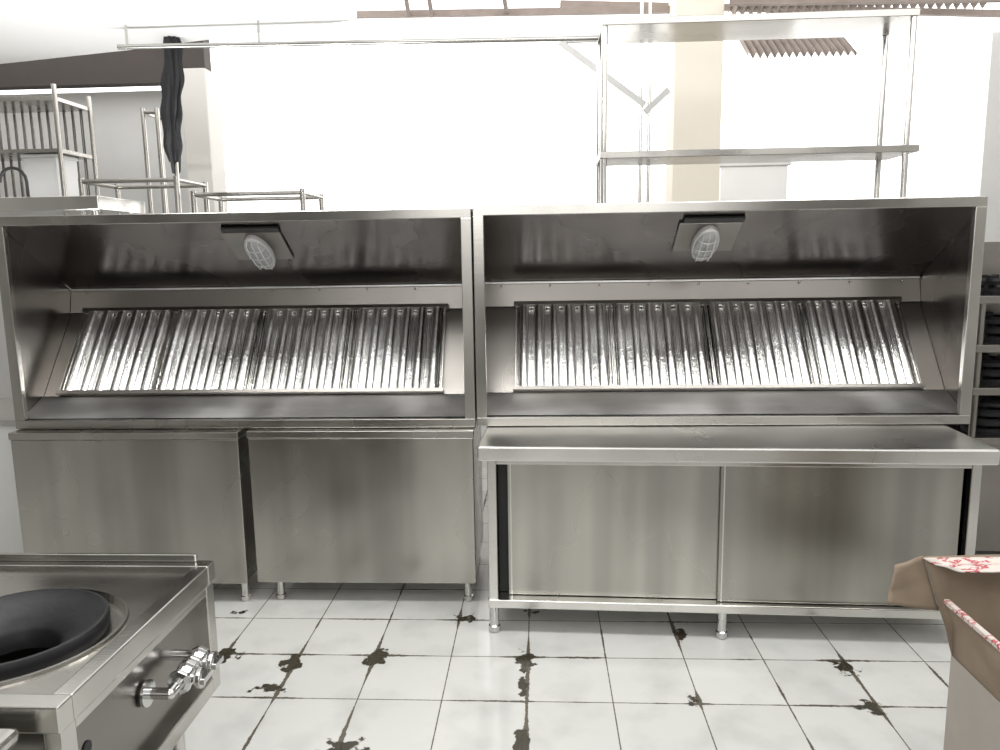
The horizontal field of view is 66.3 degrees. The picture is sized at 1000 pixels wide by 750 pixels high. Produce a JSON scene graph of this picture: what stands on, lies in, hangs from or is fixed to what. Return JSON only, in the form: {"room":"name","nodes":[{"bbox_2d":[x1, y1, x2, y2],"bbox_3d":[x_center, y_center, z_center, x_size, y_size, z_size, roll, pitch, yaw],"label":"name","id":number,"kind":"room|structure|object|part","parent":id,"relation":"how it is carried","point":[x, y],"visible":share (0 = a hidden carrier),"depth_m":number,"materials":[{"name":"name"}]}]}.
{"room":"commercial kitchen","nodes":[
{"label":"commercial kitchen","id":0,"kind":"room"},
{"bbox_2d":[0,294,11,397],"bbox_3d":[-5.609,-0.630,2.972,0.100,3.900,10.500,0,9,3],"label":"wall","id":1,"kind":"structure","parent":0,"point":[5,382],"depth_m":8.15,"materials":[{"name":"grey paint"}]},
{"bbox_2d":[0,40,211,90],"bbox_3d":[-4.174,-3.066,7.508,2.664,0.450,0.150,0,9,3],"label":"roof beam","id":2,"kind":"structure","parent":1,"relation":"attached to","point":[136,67],"depth_m":7.44,"materials":[{"name":"grey metal"}]},
{"bbox_2d":[0,398,23,552],"bbox_3d":[-2.785,0.629,4.342,0.815,0.900,0.625,0,9,3],"label":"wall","id":3,"kind":"structure","parent":0,"point":[10,527],"depth_m":4.04,"materials":[{"name":"paint"}]},
{"bbox_2d":[0,0,356,63],"bbox_3d":[-3.358,-1.782,1.631,4.551,0.120,8.436,0,9,3],"label":"ceiling","id":4,"kind":"structure","parent":0,"point":[30,30],"depth_m":4.85,"materials":[{"name":"paint"}]},
{"bbox_2d":[160,36,184,173],"bbox_3d":[-2.252,-1.852,5.276,0.187,0.902,0.110,0,9,3],"label":"plastic sheet","id":5,"kind":"object","parent":4,"relation":"hanging from","point":[172,80],"visible":0.98,"depth_m":5.24,"materials":[{"name":"black plastic"}]},
{"bbox_2d":[117,20,597,49],"bbox_3d":[-0.922,-2.181,4.852,3.096,0.204,0.032,0,9,3],"label":"pipe","id":6,"kind":"object","parent":4,"relation":"attached to","point":[259,43],"visible":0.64,"depth_m":4.85,"materials":[{"name":"metal"}]},
{"bbox_2d":[0,32,999,241],"bbox_3d":[-0.100,-1.417,7.941,10.400,3.746,0.100,0,9,3],"label":"wall","id":7,"kind":"structure","parent":0,"point":[116,115],"depth_m":7.91,"materials":[{"name":"grey paint"}]},
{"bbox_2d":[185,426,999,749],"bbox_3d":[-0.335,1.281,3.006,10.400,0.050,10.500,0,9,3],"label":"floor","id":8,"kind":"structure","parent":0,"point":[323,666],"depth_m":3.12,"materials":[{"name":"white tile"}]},
{"bbox_2d":[0,728,18,749],"bbox_3d":[-1.547,1.153,1.260,1.140,0.780,0.750,0,9,3],"label":"countertop","id":9,"kind":"structure","parent":8,"relation":"on","point":[9,737],"depth_m":1.51,"materials":[{"name":"silver metal"}]},
{"bbox_2d":[0,84,99,196],"bbox_3d":[-4.288,-0.873,6.820,1.340,3.148,0.539,0,9,3],"label":"tube rack","id":10,"kind":"object","parent":8,"relation":"on","point":[47,104],"visible":0.42,"depth_m":6.79,"materials":[{"name":"metal"}]},
{"bbox_2d":[0,96,88,112],"bbox_3d":[-4.311,-2.320,6.593,1.300,0.030,0.500,0,9,3],"label":"shelf","id":11,"kind":"object","parent":10,"relation":"attached to","point":[40,104],"depth_m":6.54,"materials":[{"name":"metal"}]},
{"bbox_2d":[0,148,92,160],"bbox_3d":[-4.305,-1.909,6.657,1.300,0.030,0.500,0,9,3],"label":"shelf","id":12,"kind":"object","parent":10,"relation":"attached to","point":[8,154],"depth_m":6.46,"materials":[{"name":"metal"}]},
{"bbox_2d":[20,154,78,196],"bbox_3d":[-3.875,-1.701,6.618,0.315,0.372,0.320,0,9,3],"label":"carton","id":13,"kind":"object","parent":10,"relation":"on","point":[42,172],"visible":0.7,"depth_m":6.48,"materials":[{"name":"white paint"}]},
{"bbox_3d":[-3.652,-0.839,6.540,0.040,3.148,0.039,0,9,3],"label":"post","id":14,"kind":"part","parent":10,"relation":"part of","materials":[{"name":"metal"}]},
{"bbox_3d":[-3.627,-0.917,7.033,0.040,3.148,0.039,0,9,3],"label":"post","id":15,"kind":"part","parent":10,"relation":"part of","materials":[{"name":"metal"}]},
{"bbox_2d":[0,166,145,216],"bbox_3d":[-3.233,-0.247,5.395,1.356,2.320,0.600,0,9,3],"label":"sink","id":16,"kind":"object","parent":8,"relation":"on","point":[50,205],"visible":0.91,"depth_m":4.96,"materials":[{"name":"metal"}]},
{"bbox_2d":[0,166,29,196],"bbox_3d":[-3.167,-1.246,4.981,0.200,0.220,0.020,0,9,3],"label":"tap","id":17,"kind":"object","parent":16,"relation":"on","point":[6,169],"depth_m":4.97,"materials":[{"name":"grey metal"}]},
{"bbox_2d":[0,196,145,216],"bbox_3d":[-3.248,-1.151,5.254,1.356,0.090,0.600,0,9,3],"label":"basin","id":18,"kind":"object","parent":16,"relation":"in","point":[50,205],"depth_m":4.95,"materials":[{"name":"metal"}]},
{"bbox_3d":[-2.617,-0.067,5.119,0.040,2.030,0.040,0,9,3],"label":"leg","id":19,"kind":"part","parent":16,"relation":"part of","materials":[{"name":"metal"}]},
{"bbox_2d":[0,553,223,749],"bbox_3d":[-1.403,1.009,2.029,1.250,0.822,0.768,0,9,3],"label":"range","id":20,"kind":"object","parent":8,"relation":"on","point":[99,651],"visible":1,"depth_m":2.01,"materials":[{"name":"metal"}]},
{"bbox_3d":[-1.474,0.883,1.653,1.060,0.290,0.003,0,9,3],"label":"panel","id":21,"kind":"part","parent":20,"relation":"part of","materials":[{"name":"metal"}]},
{"bbox_3d":[-1.456,0.852,2.007,1.140,0.340,0.748,0,9,3],"label":"frame","id":22,"kind":"part","parent":20,"relation":"part of","materials":[{"name":"metal"}]},
{"bbox_3d":[-0.918,0.836,1.978,0.003,0.265,0.648,0,9,3],"label":"panel","id":23,"kind":"part","parent":20,"relation":"part of","materials":[{"name":"metal"}]},
{"bbox_3d":[-0.971,1.170,2.321,0.056,0.400,0.056,0,9,3],"label":"leg","id":24,"kind":"part","parent":20,"relation":"part of","materials":[{"name":"metal"}]},
{"bbox_3d":[-0.811,0.806,2.043,0.066,0.058,0.058,0,9,3],"label":"valve knob","id":25,"kind":"part","parent":20,"relation":"part of","materials":[{"name":"silver metal"}]},
{"bbox_3d":[-0.807,0.795,2.117,0.066,0.058,0.058,0,9,3],"label":"valve knob","id":26,"kind":"part","parent":20,"relation":"part of","materials":[{"name":"silver metal"}]},
{"bbox_2d":[8,428,256,601],"bbox_3d":[-1.804,0.665,4.072,1.140,0.882,0.632,0,9,3],"label":"base cabinet","id":27,"kind":"object","parent":8,"relation":"on","point":[163,490],"visible":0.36,"depth_m":3.75,"materials":[{"name":"metal"}]},
{"bbox_2d":[0,208,476,428],"bbox_3d":[-1.251,-0.300,3.969,2.286,1.033,0.640,0,9,3],"label":"extractor hood","id":28,"kind":"object","parent":27,"relation":"on","point":[323,318],"visible":1,"depth_m":3.96,"materials":[{"name":"metal"}]},
{"bbox_3d":[-2.036,-0.125,4.086,0.497,0.414,0.325,0,9,3],"label":"filter frame","id":29,"kind":"part","parent":28,"relation":"part of","materials":[{"name":"metal"}]},
{"bbox_3d":[-1.537,-0.129,4.060,0.497,0.414,0.325,0,9,3],"label":"filter frame","id":30,"kind":"part","parent":28,"relation":"part of","materials":[{"name":"metal"}]},
{"bbox_3d":[-1.258,-0.609,3.891,2.274,0.342,0.541,0,9,3],"label":"sloping panel","id":31,"kind":"part","parent":28,"relation":"part of","materials":[{"name":"metal"}]},
{"bbox_3d":[-1.254,0.158,3.849,2.274,0.079,0.181,0,9,3],"label":"sill panel","id":32,"kind":"part","parent":28,"relation":"part of","materials":[{"name":"metal"}]},
{"bbox_2d":[220,226,293,269],"bbox_3d":[-1.195,-0.626,3.797,0.295,0.209,0.283,0,9,3],"label":"lamp","id":33,"kind":"object","parent":28,"relation":"attached to","point":[266,247],"depth_m":3.75,"materials":[{"name":"metal"}]},
{"bbox_3d":[-1.241,-0.416,4.179,2.274,0.127,0.032,0,9,3],"label":"panel","id":34,"kind":"part","parent":28,"relation":"part of","materials":[{"name":"metal"}]},
{"bbox_3d":[-1.038,-0.133,4.034,0.497,0.414,0.325,0,9,3],"label":"filter frame","id":35,"kind":"part","parent":28,"relation":"part of","materials":[{"name":"metal"}]},
{"bbox_3d":[-0.539,-0.137,4.008,0.497,0.414,0.325,0,9,3],"label":"filter frame","id":36,"kind":"part","parent":28,"relation":"part of","materials":[{"name":"metal"}]},
{"bbox_2d":[78,176,209,212],"bbox_3d":[-2.742,-0.370,6.131,0.770,2.319,0.539,0,9,3],"label":"tube rack","id":37,"kind":"object","parent":8,"relation":"on","point":[81,181],"visible":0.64,"depth_m":5.73,"materials":[{"name":"metal"}]},
{"bbox_3d":[-3.119,-0.329,5.904,0.040,2.319,0.039,0,9,3],"label":"post","id":38,"kind":"part","parent":37,"relation":"part of","materials":[{"name":"metal"}]},
{"bbox_3d":[-3.094,-0.406,6.397,0.040,2.319,0.039,0,9,3],"label":"post","id":39,"kind":"part","parent":37,"relation":"part of","materials":[{"name":"metal"}]},
{"bbox_3d":[-2.760,-1.489,5.956,0.762,0.032,0.532,0,9,3],"label":"rail","id":40,"kind":"part","parent":37,"relation":"part of","materials":[{"name":"metal"}]},
{"bbox_3d":[-2.390,-0.334,5.866,0.040,2.319,0.039,0,9,3],"label":"post","id":41,"kind":"part","parent":37,"relation":"part of","materials":[{"name":"metal"}]},
{"bbox_3d":[-2.365,-0.412,6.359,0.040,2.319,0.039,0,9,3],"label":"post","id":42,"kind":"part","parent":37,"relation":"part of","materials":[{"name":"metal"}]},
{"bbox_2d":[140,108,181,213],"bbox_3d":[-3.164,-0.938,7.361,0.172,3.074,0.339,0,9,3],"label":"tube rack","id":43,"kind":"object","parent":8,"relation":"on","point":[155,111],"visible":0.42,"depth_m":7.04,"materials":[{"name":"metal"}]},
{"bbox_3d":[-3.237,-0.914,7.216,0.040,3.074,0.039,0,9,3],"label":"post","id":44,"kind":"part","parent":43,"relation":"part of","materials":[{"name":"metal"}]},
{"bbox_3d":[-3.187,-2.420,7.129,0.164,0.032,0.332,0,9,3],"label":"rail","id":45,"kind":"part","parent":43,"relation":"part of","materials":[{"name":"metal"}]},
{"bbox_3d":[-3.106,-0.915,7.209,0.040,3.074,0.039,0,9,3],"label":"post","id":46,"kind":"part","parent":43,"relation":"part of","materials":[{"name":"metal"}]},
{"bbox_3d":[-3.223,-0.961,7.512,0.040,3.074,0.039,0,9,3],"label":"post","id":47,"kind":"part","parent":43,"relation":"part of","materials":[{"name":"metal"}]},
{"bbox_3d":[-3.091,-0.962,7.505,0.040,3.074,0.039,0,9,3],"label":"post","id":48,"kind":"part","parent":43,"relation":"part of","materials":[{"name":"metal"}]},
{"bbox_2d":[181,68,227,212],"bbox_3d":[-2.592,-1.000,6.917,0.227,3.315,0.300,0,9,3],"label":"pillar","id":49,"kind":"structure","parent":8,"relation":"on","point":[200,96],"depth_m":6.63,"materials":[{"name":"beige paint"}]},
{"bbox_2d":[190,189,323,212],"bbox_3d":[-1.845,-0.322,6.094,0.864,2.207,0.539,0,9,3],"label":"tube rack","id":50,"kind":"object","parent":8,"relation":"on","point":[304,195],"visible":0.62,"depth_m":5.70,"materials":[{"name":"metal"}]},
{"bbox_3d":[-2.269,-0.280,5.868,0.040,2.207,0.039,0,9,3],"label":"post","id":51,"kind":"part","parent":50,"relation":"part of","materials":[{"name":"metal"}]},
{"bbox_3d":[-2.244,-0.357,6.362,0.040,2.207,0.039,0,9,3],"label":"post","id":52,"kind":"part","parent":50,"relation":"part of","materials":[{"name":"metal"}]},
{"bbox_3d":[-1.861,-1.385,5.927,0.856,0.032,0.532,0,9,3],"label":"rail","id":53,"kind":"part","parent":50,"relation":"part of","materials":[{"name":"metal"}]},
{"bbox_3d":[-1.446,-0.286,5.826,0.040,2.207,0.039,0,9,3],"label":"post","id":54,"kind":"part","parent":50,"relation":"part of","materials":[{"name":"metal"}]},
{"bbox_3d":[-1.421,-0.364,6.319,0.040,2.207,0.039,0,9,3],"label":"post","id":55,"kind":"part","parent":50,"relation":"part of","materials":[{"name":"metal"}]},
{"bbox_2d":[246,425,482,601],"bbox_3d":[-0.651,0.653,4.032,1.099,0.882,0.632,0,9,3],"label":"base cabinet","id":56,"kind":"object","parent":8,"relation":"on","point":[331,505],"visible":0.94,"depth_m":3.72,"materials":[{"name":"metal"}]},
{"bbox_2d":[558,0,669,202],"bbox_3d":[0.852,-1.093,5.765,0.816,3.750,0.048,0,9,3],"label":"post","id":57,"kind":"object","parent":8,"relation":"on","point":[565,45],"visible":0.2,"depth_m":5.58,"materials":[{"name":"metal"}]},
{"bbox_3d":[1.048,-1.095,5.755,0.028,3.750,0.028,0,9,3],"label":"post","id":58,"kind":"part","parent":57,"relation":"part of","materials":[{"name":"metal"}]},
{"bbox_3d":[1.108,-1.095,5.752,0.028,3.750,0.028,0,9,3],"label":"post","id":59,"kind":"part","parent":57,"relation":"part of","materials":[{"name":"metal"}]},
{"bbox_2d":[665,0,723,201],"bbox_3d":[1.568,-1.262,6.285,0.370,3.900,0.350,0,9,3],"label":"pillar","id":60,"kind":"structure","parent":8,"relation":"on","point":[695,69],"depth_m":5.99,"materials":[{"name":"beige paint"}]},
{"bbox_2d":[357,6,669,18],"bbox_3d":[0.266,-2.947,6.212,3.002,0.094,0.050,0,9,3],"label":"roof purlin","id":61,"kind":"structure","parent":60,"relation":"attached to","point":[615,10],"depth_m":6.20,"materials":[{"name":"brown metal"}]},
{"bbox_2d":[404,0,410,17],"bbox_3d":[-0.735,-2.948,5.959,0.031,0.141,0.608,-1,9,-2],"label":"rafter","id":62,"kind":"object","parent":61,"relation":"on","point":[407,7],"visible":1,"depth_m":6.13,"materials":[{"name":"brown metal"}]},
{"bbox_2d":[427,0,433,17],"bbox_3d":[-0.555,-2.944,5.950,0.031,0.141,0.607,-1,9,0],"label":"rafter","id":63,"kind":"object","parent":61,"relation":"on","point":[430,7],"visible":1,"depth_m":6.12,"materials":[{"name":"brown metal"}]},
{"bbox_2d":[502,0,508,13],"bbox_3d":[0.029,-2.939,5.921,0.031,0.122,0.605,0,9,5],"label":"rafter","id":64,"kind":"object","parent":61,"relation":"on","point":[505,5],"visible":1,"depth_m":6.09,"materials":[{"name":"brown metal"}]},
{"bbox_2d":[729,0,999,6],"bbox_3d":[2.750,-2.796,5.705,2.043,0.085,0.050,0,9,3],"label":"roof purlin","id":65,"kind":"structure","parent":60,"relation":"attached to","point":[732,3],"depth_m":5.71,"materials":[{"name":"brown metal"}]},
{"bbox_2d":[728,3,986,13],"bbox_3d":[2.857,-3.156,5.591,2.049,0.614,1.202,0,9,3],"label":"sheet","id":66,"kind":"object","parent":65,"relation":"on","point":[742,9],"visible":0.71,"depth_m":6.20,"materials":[{"name":"metal"}]},
{"bbox_2d":[477,424,999,638],"bbox_3d":[1.009,0.684,3.653,2.143,0.887,0.780,0,9,5],"label":"worktable","id":67,"kind":"object","parent":8,"relation":"on","point":[797,520],"visible":0.76,"depth_m":3.35,"materials":[{"name":"metal"}]},
{"bbox_3d":[-0.011,0.635,3.747,0.004,0.656,0.600,0,9,5],"label":"panel","id":68,"kind":"part","parent":67,"relation":"part of","materials":[{"name":"metal"}]},
{"bbox_3d":[0.986,0.676,3.394,1.991,0.648,0.004,0,9,5],"label":"dark panel","id":69,"kind":"part","parent":67,"relation":"part of","materials":[{"name":"black metal"}]},
{"bbox_3d":[0.509,0.694,3.419,0.950,0.620,0.018,0,9,5],"label":"sliding door","id":70,"kind":"part","parent":67,"relation":"part of","materials":[{"name":"metal"}]},
{"bbox_2d":[488,571,941,618],"bbox_3d":[1.014,0.977,3.708,2.083,0.040,0.702,0,9,5],"label":"shelf","id":71,"kind":"object","parent":67,"relation":"attached to","point":[505,598],"depth_m":3.39,"materials":[{"name":"metal"}]},
{"bbox_2d":[472,196,987,425],"bbox_3d":[1.044,-0.324,3.849,2.298,1.035,0.640,0,9,3],"label":"extractor hood","id":72,"kind":"object","parent":67,"relation":"on","point":[859,310],"visible":1,"depth_m":3.82,"materials":[{"name":"metal"}]},
{"bbox_3d":[0.329,-0.150,3.962,0.496,0.414,0.325,0,9,3],"label":"filter frame","id":73,"kind":"part","parent":72,"relation":"part of","materials":[{"name":"metal"}]},
{"bbox_3d":[0.827,-0.154,3.937,0.496,0.414,0.325,0,9,3],"label":"filter frame","id":74,"kind":"part","parent":72,"relation":"part of","materials":[{"name":"metal"}]},
{"bbox_3d":[1.054,-0.441,4.059,2.286,0.127,0.032,0,9,3],"label":"panel","id":75,"kind":"part","parent":72,"relation":"part of","materials":[{"name":"metal"}]},
{"bbox_2d":[672,216,745,261],"bbox_3d":[0.993,-0.650,3.682,0.295,0.210,0.283,0,9,3],"label":"lamp","id":76,"kind":"object","parent":72,"relation":"attached to","point":[701,238],"depth_m":3.64,"materials":[{"name":"metal"}]},
{"bbox_3d":[1.042,0.135,3.729,2.286,0.079,0.181,0,9,3],"label":"sill panel","id":77,"kind":"part","parent":72,"relation":"part of","materials":[{"name":"metal"}]},
{"bbox_3d":[1.038,-0.633,3.771,2.286,0.343,0.541,0,9,3],"label":"sloping panel","id":78,"kind":"part","parent":72,"relation":"part of","materials":[{"name":"metal"}]},
{"bbox_3d":[1.325,-0.157,3.911,0.496,0.414,0.325,0,9,3],"label":"filter frame","id":79,"kind":"part","parent":72,"relation":"part of","materials":[{"name":"metal"}]},
{"bbox_3d":[1.823,-0.161,3.885,0.496,0.414,0.325,0,9,3],"label":"filter frame","id":80,"kind":"part","parent":72,"relation":"part of","materials":[{"name":"metal"}]},
{"bbox_3d":[1.009,0.648,3.658,2.073,0.686,0.680,0,9,5],"label":"frame","id":81,"kind":"part","parent":67,"relation":"part of","materials":[{"name":"metal"}]},
{"bbox_2d":[477,424,999,464],"bbox_3d":[1.002,0.278,3.590,2.143,0.066,0.780,0,9,5],"label":"countertop","id":82,"kind":"structure","parent":67,"relation":"on","point":[906,444],"depth_m":3.28,"materials":[{"name":"metal"}]},
{"bbox_3d":[1.457,0.696,3.311,0.998,0.620,0.018,0,9,5],"label":"sliding door","id":83,"kind":"part","parent":67,"relation":"part of","materials":[{"name":"metal"}]},
{"bbox_3d":[2.029,0.632,3.564,0.004,0.656,0.600,0,9,5],"label":"panel","id":84,"kind":"part","parent":67,"relation":"part of","materials":[{"name":"metal"}]},
{"bbox_2d":[719,162,791,200],"bbox_3d":[2.350,-0.745,7.361,0.658,2.521,0.450,0,9,3],"label":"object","id":85,"kind":"object","parent":8,"relation":"on","point":[737,181],"visible":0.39,"depth_m":7.00,"materials":[{"name":"white paint"}]},
{"bbox_2d":[595,8,919,202],"bbox_3d":[1.551,-0.610,4.853,1.864,3.056,0.420,0,9,3],"label":"shelf rack","id":86,"kind":"object","parent":8,"relation":"on","point":[878,22],"visible":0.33,"depth_m":4.55,"materials":[{"name":"metal"}]},
{"bbox_3d":[0.655,-0.612,5.080,0.040,3.016,0.040,0,9,3],"label":"post","id":87,"kind":"part","parent":86,"relation":"part of","materials":[{"name":"metal"}]},
{"bbox_3d":[0.636,-0.555,4.720,0.040,3.016,0.040,0,9,3],"label":"post","id":88,"kind":"part","parent":86,"relation":"part of","materials":[{"name":"metal"}]},
{"bbox_3d":[1.539,-1.356,4.736,1.864,0.040,0.420,0,9,3],"label":"shelf","id":89,"kind":"part","parent":86,"relation":"part of","materials":[{"name":"metal"}]},
{"bbox_3d":[1.508,-2.100,4.620,1.807,0.040,0.420,0,9,3],"label":"shelf","id":90,"kind":"part","parent":86,"relation":"part of","materials":[{"name":"metal"}]},
{"bbox_3d":[2.421,-0.625,4.989,0.040,3.016,0.040,0,9,3],"label":"post","id":91,"kind":"part","parent":86,"relation":"part of","materials":[{"name":"metal"}]},
{"bbox_3d":[2.403,-0.568,4.629,0.040,3.016,0.040,0,9,3],"label":"post","id":92,"kind":"part","parent":86,"relation":"part of","materials":[{"name":"metal"}]},
{"bbox_2d":[887,554,999,749],"bbox_3d":[1.493,0.958,2.058,0.762,0.824,0.492,0,9,3],"label":"cardboard box","id":93,"kind":"object","parent":8,"relation":"on","point":[966,588],"visible":1,"depth_m":2.21,"materials":[{"name":"beige cardboard"}]},
{"bbox_2d":[943,242,999,550],"bbox_3d":[2.961,0.128,4.279,0.900,1.732,0.500,0,9,3],"label":"shelf","id":94,"kind":"object","parent":8,"relation":"on","point":[988,525],"visible":0.27,"depth_m":4.13,"materials":[{"name":"metal"}]},
{"bbox_3d":[2.964,0.314,4.309,0.900,0.040,0.500,0,9,3],"label":"shelf","id":95,"kind":"part","parent":94,"relation":"part of","materials":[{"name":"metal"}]},
{"bbox_3d":[2.533,0.323,4.109,0.036,1.412,0.036,0,9,3],"label":"post","id":96,"kind":"part","parent":94,"relation":"part of","materials":[{"name":"metal"}]},
{"bbox_2d":[959,424,999,435],"bbox_3d":[2.682,0.285,4.227,0.245,0.050,0.244,0,9,3],"label":"burner ring","id":97,"kind":"object","parent":94,"relation":"on","point":[981,430],"visible":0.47,"depth_m":4.15,"materials":[{"name":"metal"}]},
{"bbox_2d":[977,416,999,425],"bbox_3d":[2.672,0.233,4.219,0.245,0.050,0.244,0,9,3],"label":"burner ring","id":98,"kind":"object","parent":97,"relation":"on","point":[981,420],"visible":0.37,"depth_m":4.12,"materials":[{"name":"metal"}]},
{"bbox_2d":[977,406,999,416],"bbox_3d":[2.675,0.182,4.211,0.245,0.050,0.244,0,9,3],"label":"burner ring","id":99,"kind":"object","parent":98,"relation":"on","point":[982,411],"visible":0.33,"depth_m":4.12,"materials":[{"name":"metal"}]},
{"bbox_2d":[978,395,999,406],"bbox_3d":[2.686,0.131,4.202,0.245,0.050,0.244,0,9,3],"label":"burner ring","id":100,"kind":"object","parent":99,"relation":"on","point":[984,400],"visible":0.45,"depth_m":4.13,"materials":[{"name":"metal"}]},
{"bbox_3d":[2.960,0.047,4.267,0.900,0.040,0.500,0,9,3],"label":"shelf","id":101,"kind":"part","parent":94,"relation":"part of","materials":[{"name":"metal"}]},
{"bbox_3d":[2.957,-0.179,4.231,0.900,0.040,0.500,0,9,3],"label":"shelf","id":102,"kind":"part","parent":94,"relation":"part of","materials":[{"name":"metal"}]},
{"bbox_3d":[2.953,-0.431,4.192,0.900,0.040,0.500,0,9,3],"label":"shelf","id":103,"kind":"part","parent":94,"relation":"part of","materials":[{"name":"metal"}]},
{"bbox_2d":[980,285,999,294],"bbox_3d":[2.672,-0.461,4.110,0.245,0.050,0.244,0,9,3],"label":"burner ring","id":104,"kind":"object","parent":94,"relation":"on","point":[985,289],"visible":0.66,"depth_m":4.04,"materials":[{"name":"metal"}]},
{"bbox_2d":[981,274,999,284],"bbox_3d":[2.679,-0.512,4.102,0.245,0.050,0.244,0,9,3],"label":"burner ring","id":105,"kind":"object","parent":104,"relation":"on","point":[994,279],"visible":0.72,"depth_m":4.04,"materials":[{"name":"metal"}]},
{"bbox_2d":[980,376,999,385],"bbox_3d":[2.686,0.017,4.185,0.245,0.050,0.244,0,9,3],"label":"burner ring","id":106,"kind":"object","parent":94,"relation":"on","point":[984,380],"visible":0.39,"depth_m":4.10,"materials":[{"name":"metal"}]},
{"bbox_2d":[981,366,999,376],"bbox_3d":[2.674,-0.034,4.177,0.245,0.050,0.244,0,9,3],"label":"burner ring","id":107,"kind":"object","parent":106,"relation":"on","point":[985,371],"visible":0.34,"depth_m":4.09,"materials":[{"name":"metal"}]},
{"bbox_2d":[981,353,999,366],"bbox_3d":[2.666,-0.085,4.170,0.245,0.050,0.244,0,9,3],"label":"burner ring","id":108,"kind":"object","parent":107,"relation":"on","point":[988,360],"visible":0.44,"depth_m":4.09,"materials":[{"name":"metal"}]},
{"bbox_3d":[2.972,0.018,4.497,0.880,1.582,0.005,0,9,3],"label":"panel","id":109,"kind":"part","parent":94,"relation":"part of","materials":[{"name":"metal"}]},
{"bbox_2d":[983,333,999,343],"bbox_3d":[2.683,-0.208,4.149,0.245,0.050,0.244,0,9,3],"label":"burner ring","id":110,"kind":"object","parent":94,"relation":"on","point":[988,337],"visible":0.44,"depth_m":4.07,"materials":[{"name":"metal"}]},
{"bbox_2d":[984,324,999,333],"bbox_3d":[2.680,-0.260,4.141,0.245,0.050,0.244,0,9,3],"label":"burner ring","id":111,"kind":"object","parent":110,"relation":"on","point":[989,328],"visible":0.44,"depth_m":4.06,"materials":[{"name":"metal"}]},
{"bbox_2d":[985,311,999,323],"bbox_3d":[2.667,-0.311,4.134,0.245,0.050,0.244,0,9,3],"label":"burner ring","id":112,"kind":"object","parent":111,"relation":"on","point":[990,318],"visible":0.43,"depth_m":4.05,"materials":[{"name":"metal"}]},
{"bbox_2d":[560,0,999,17],"bbox_3d":[2.358,-3.059,6.393,3.705,0.241,0.050,0,9,3],"label":"roof purlin","id":113,"kind":"structure","parent":0,"point":[943,12],"depth_m":6.35,"materials":[{"name":"brown metal"}]},
{"label":"outside","id":114,"kind":"structure","parent":0,"visible":0},
{"bbox_2d":[739,37,856,58],"bbox_3d":[2.632,-3.063,6.935,0.938,0.530,0.702,0,9,3],"label":"sheet","id":115,"kind":"object","parent":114,"point":[839,45],"visible":0.52,"depth_m":6.73,"materials":[{"name":"metal"}]}
]}

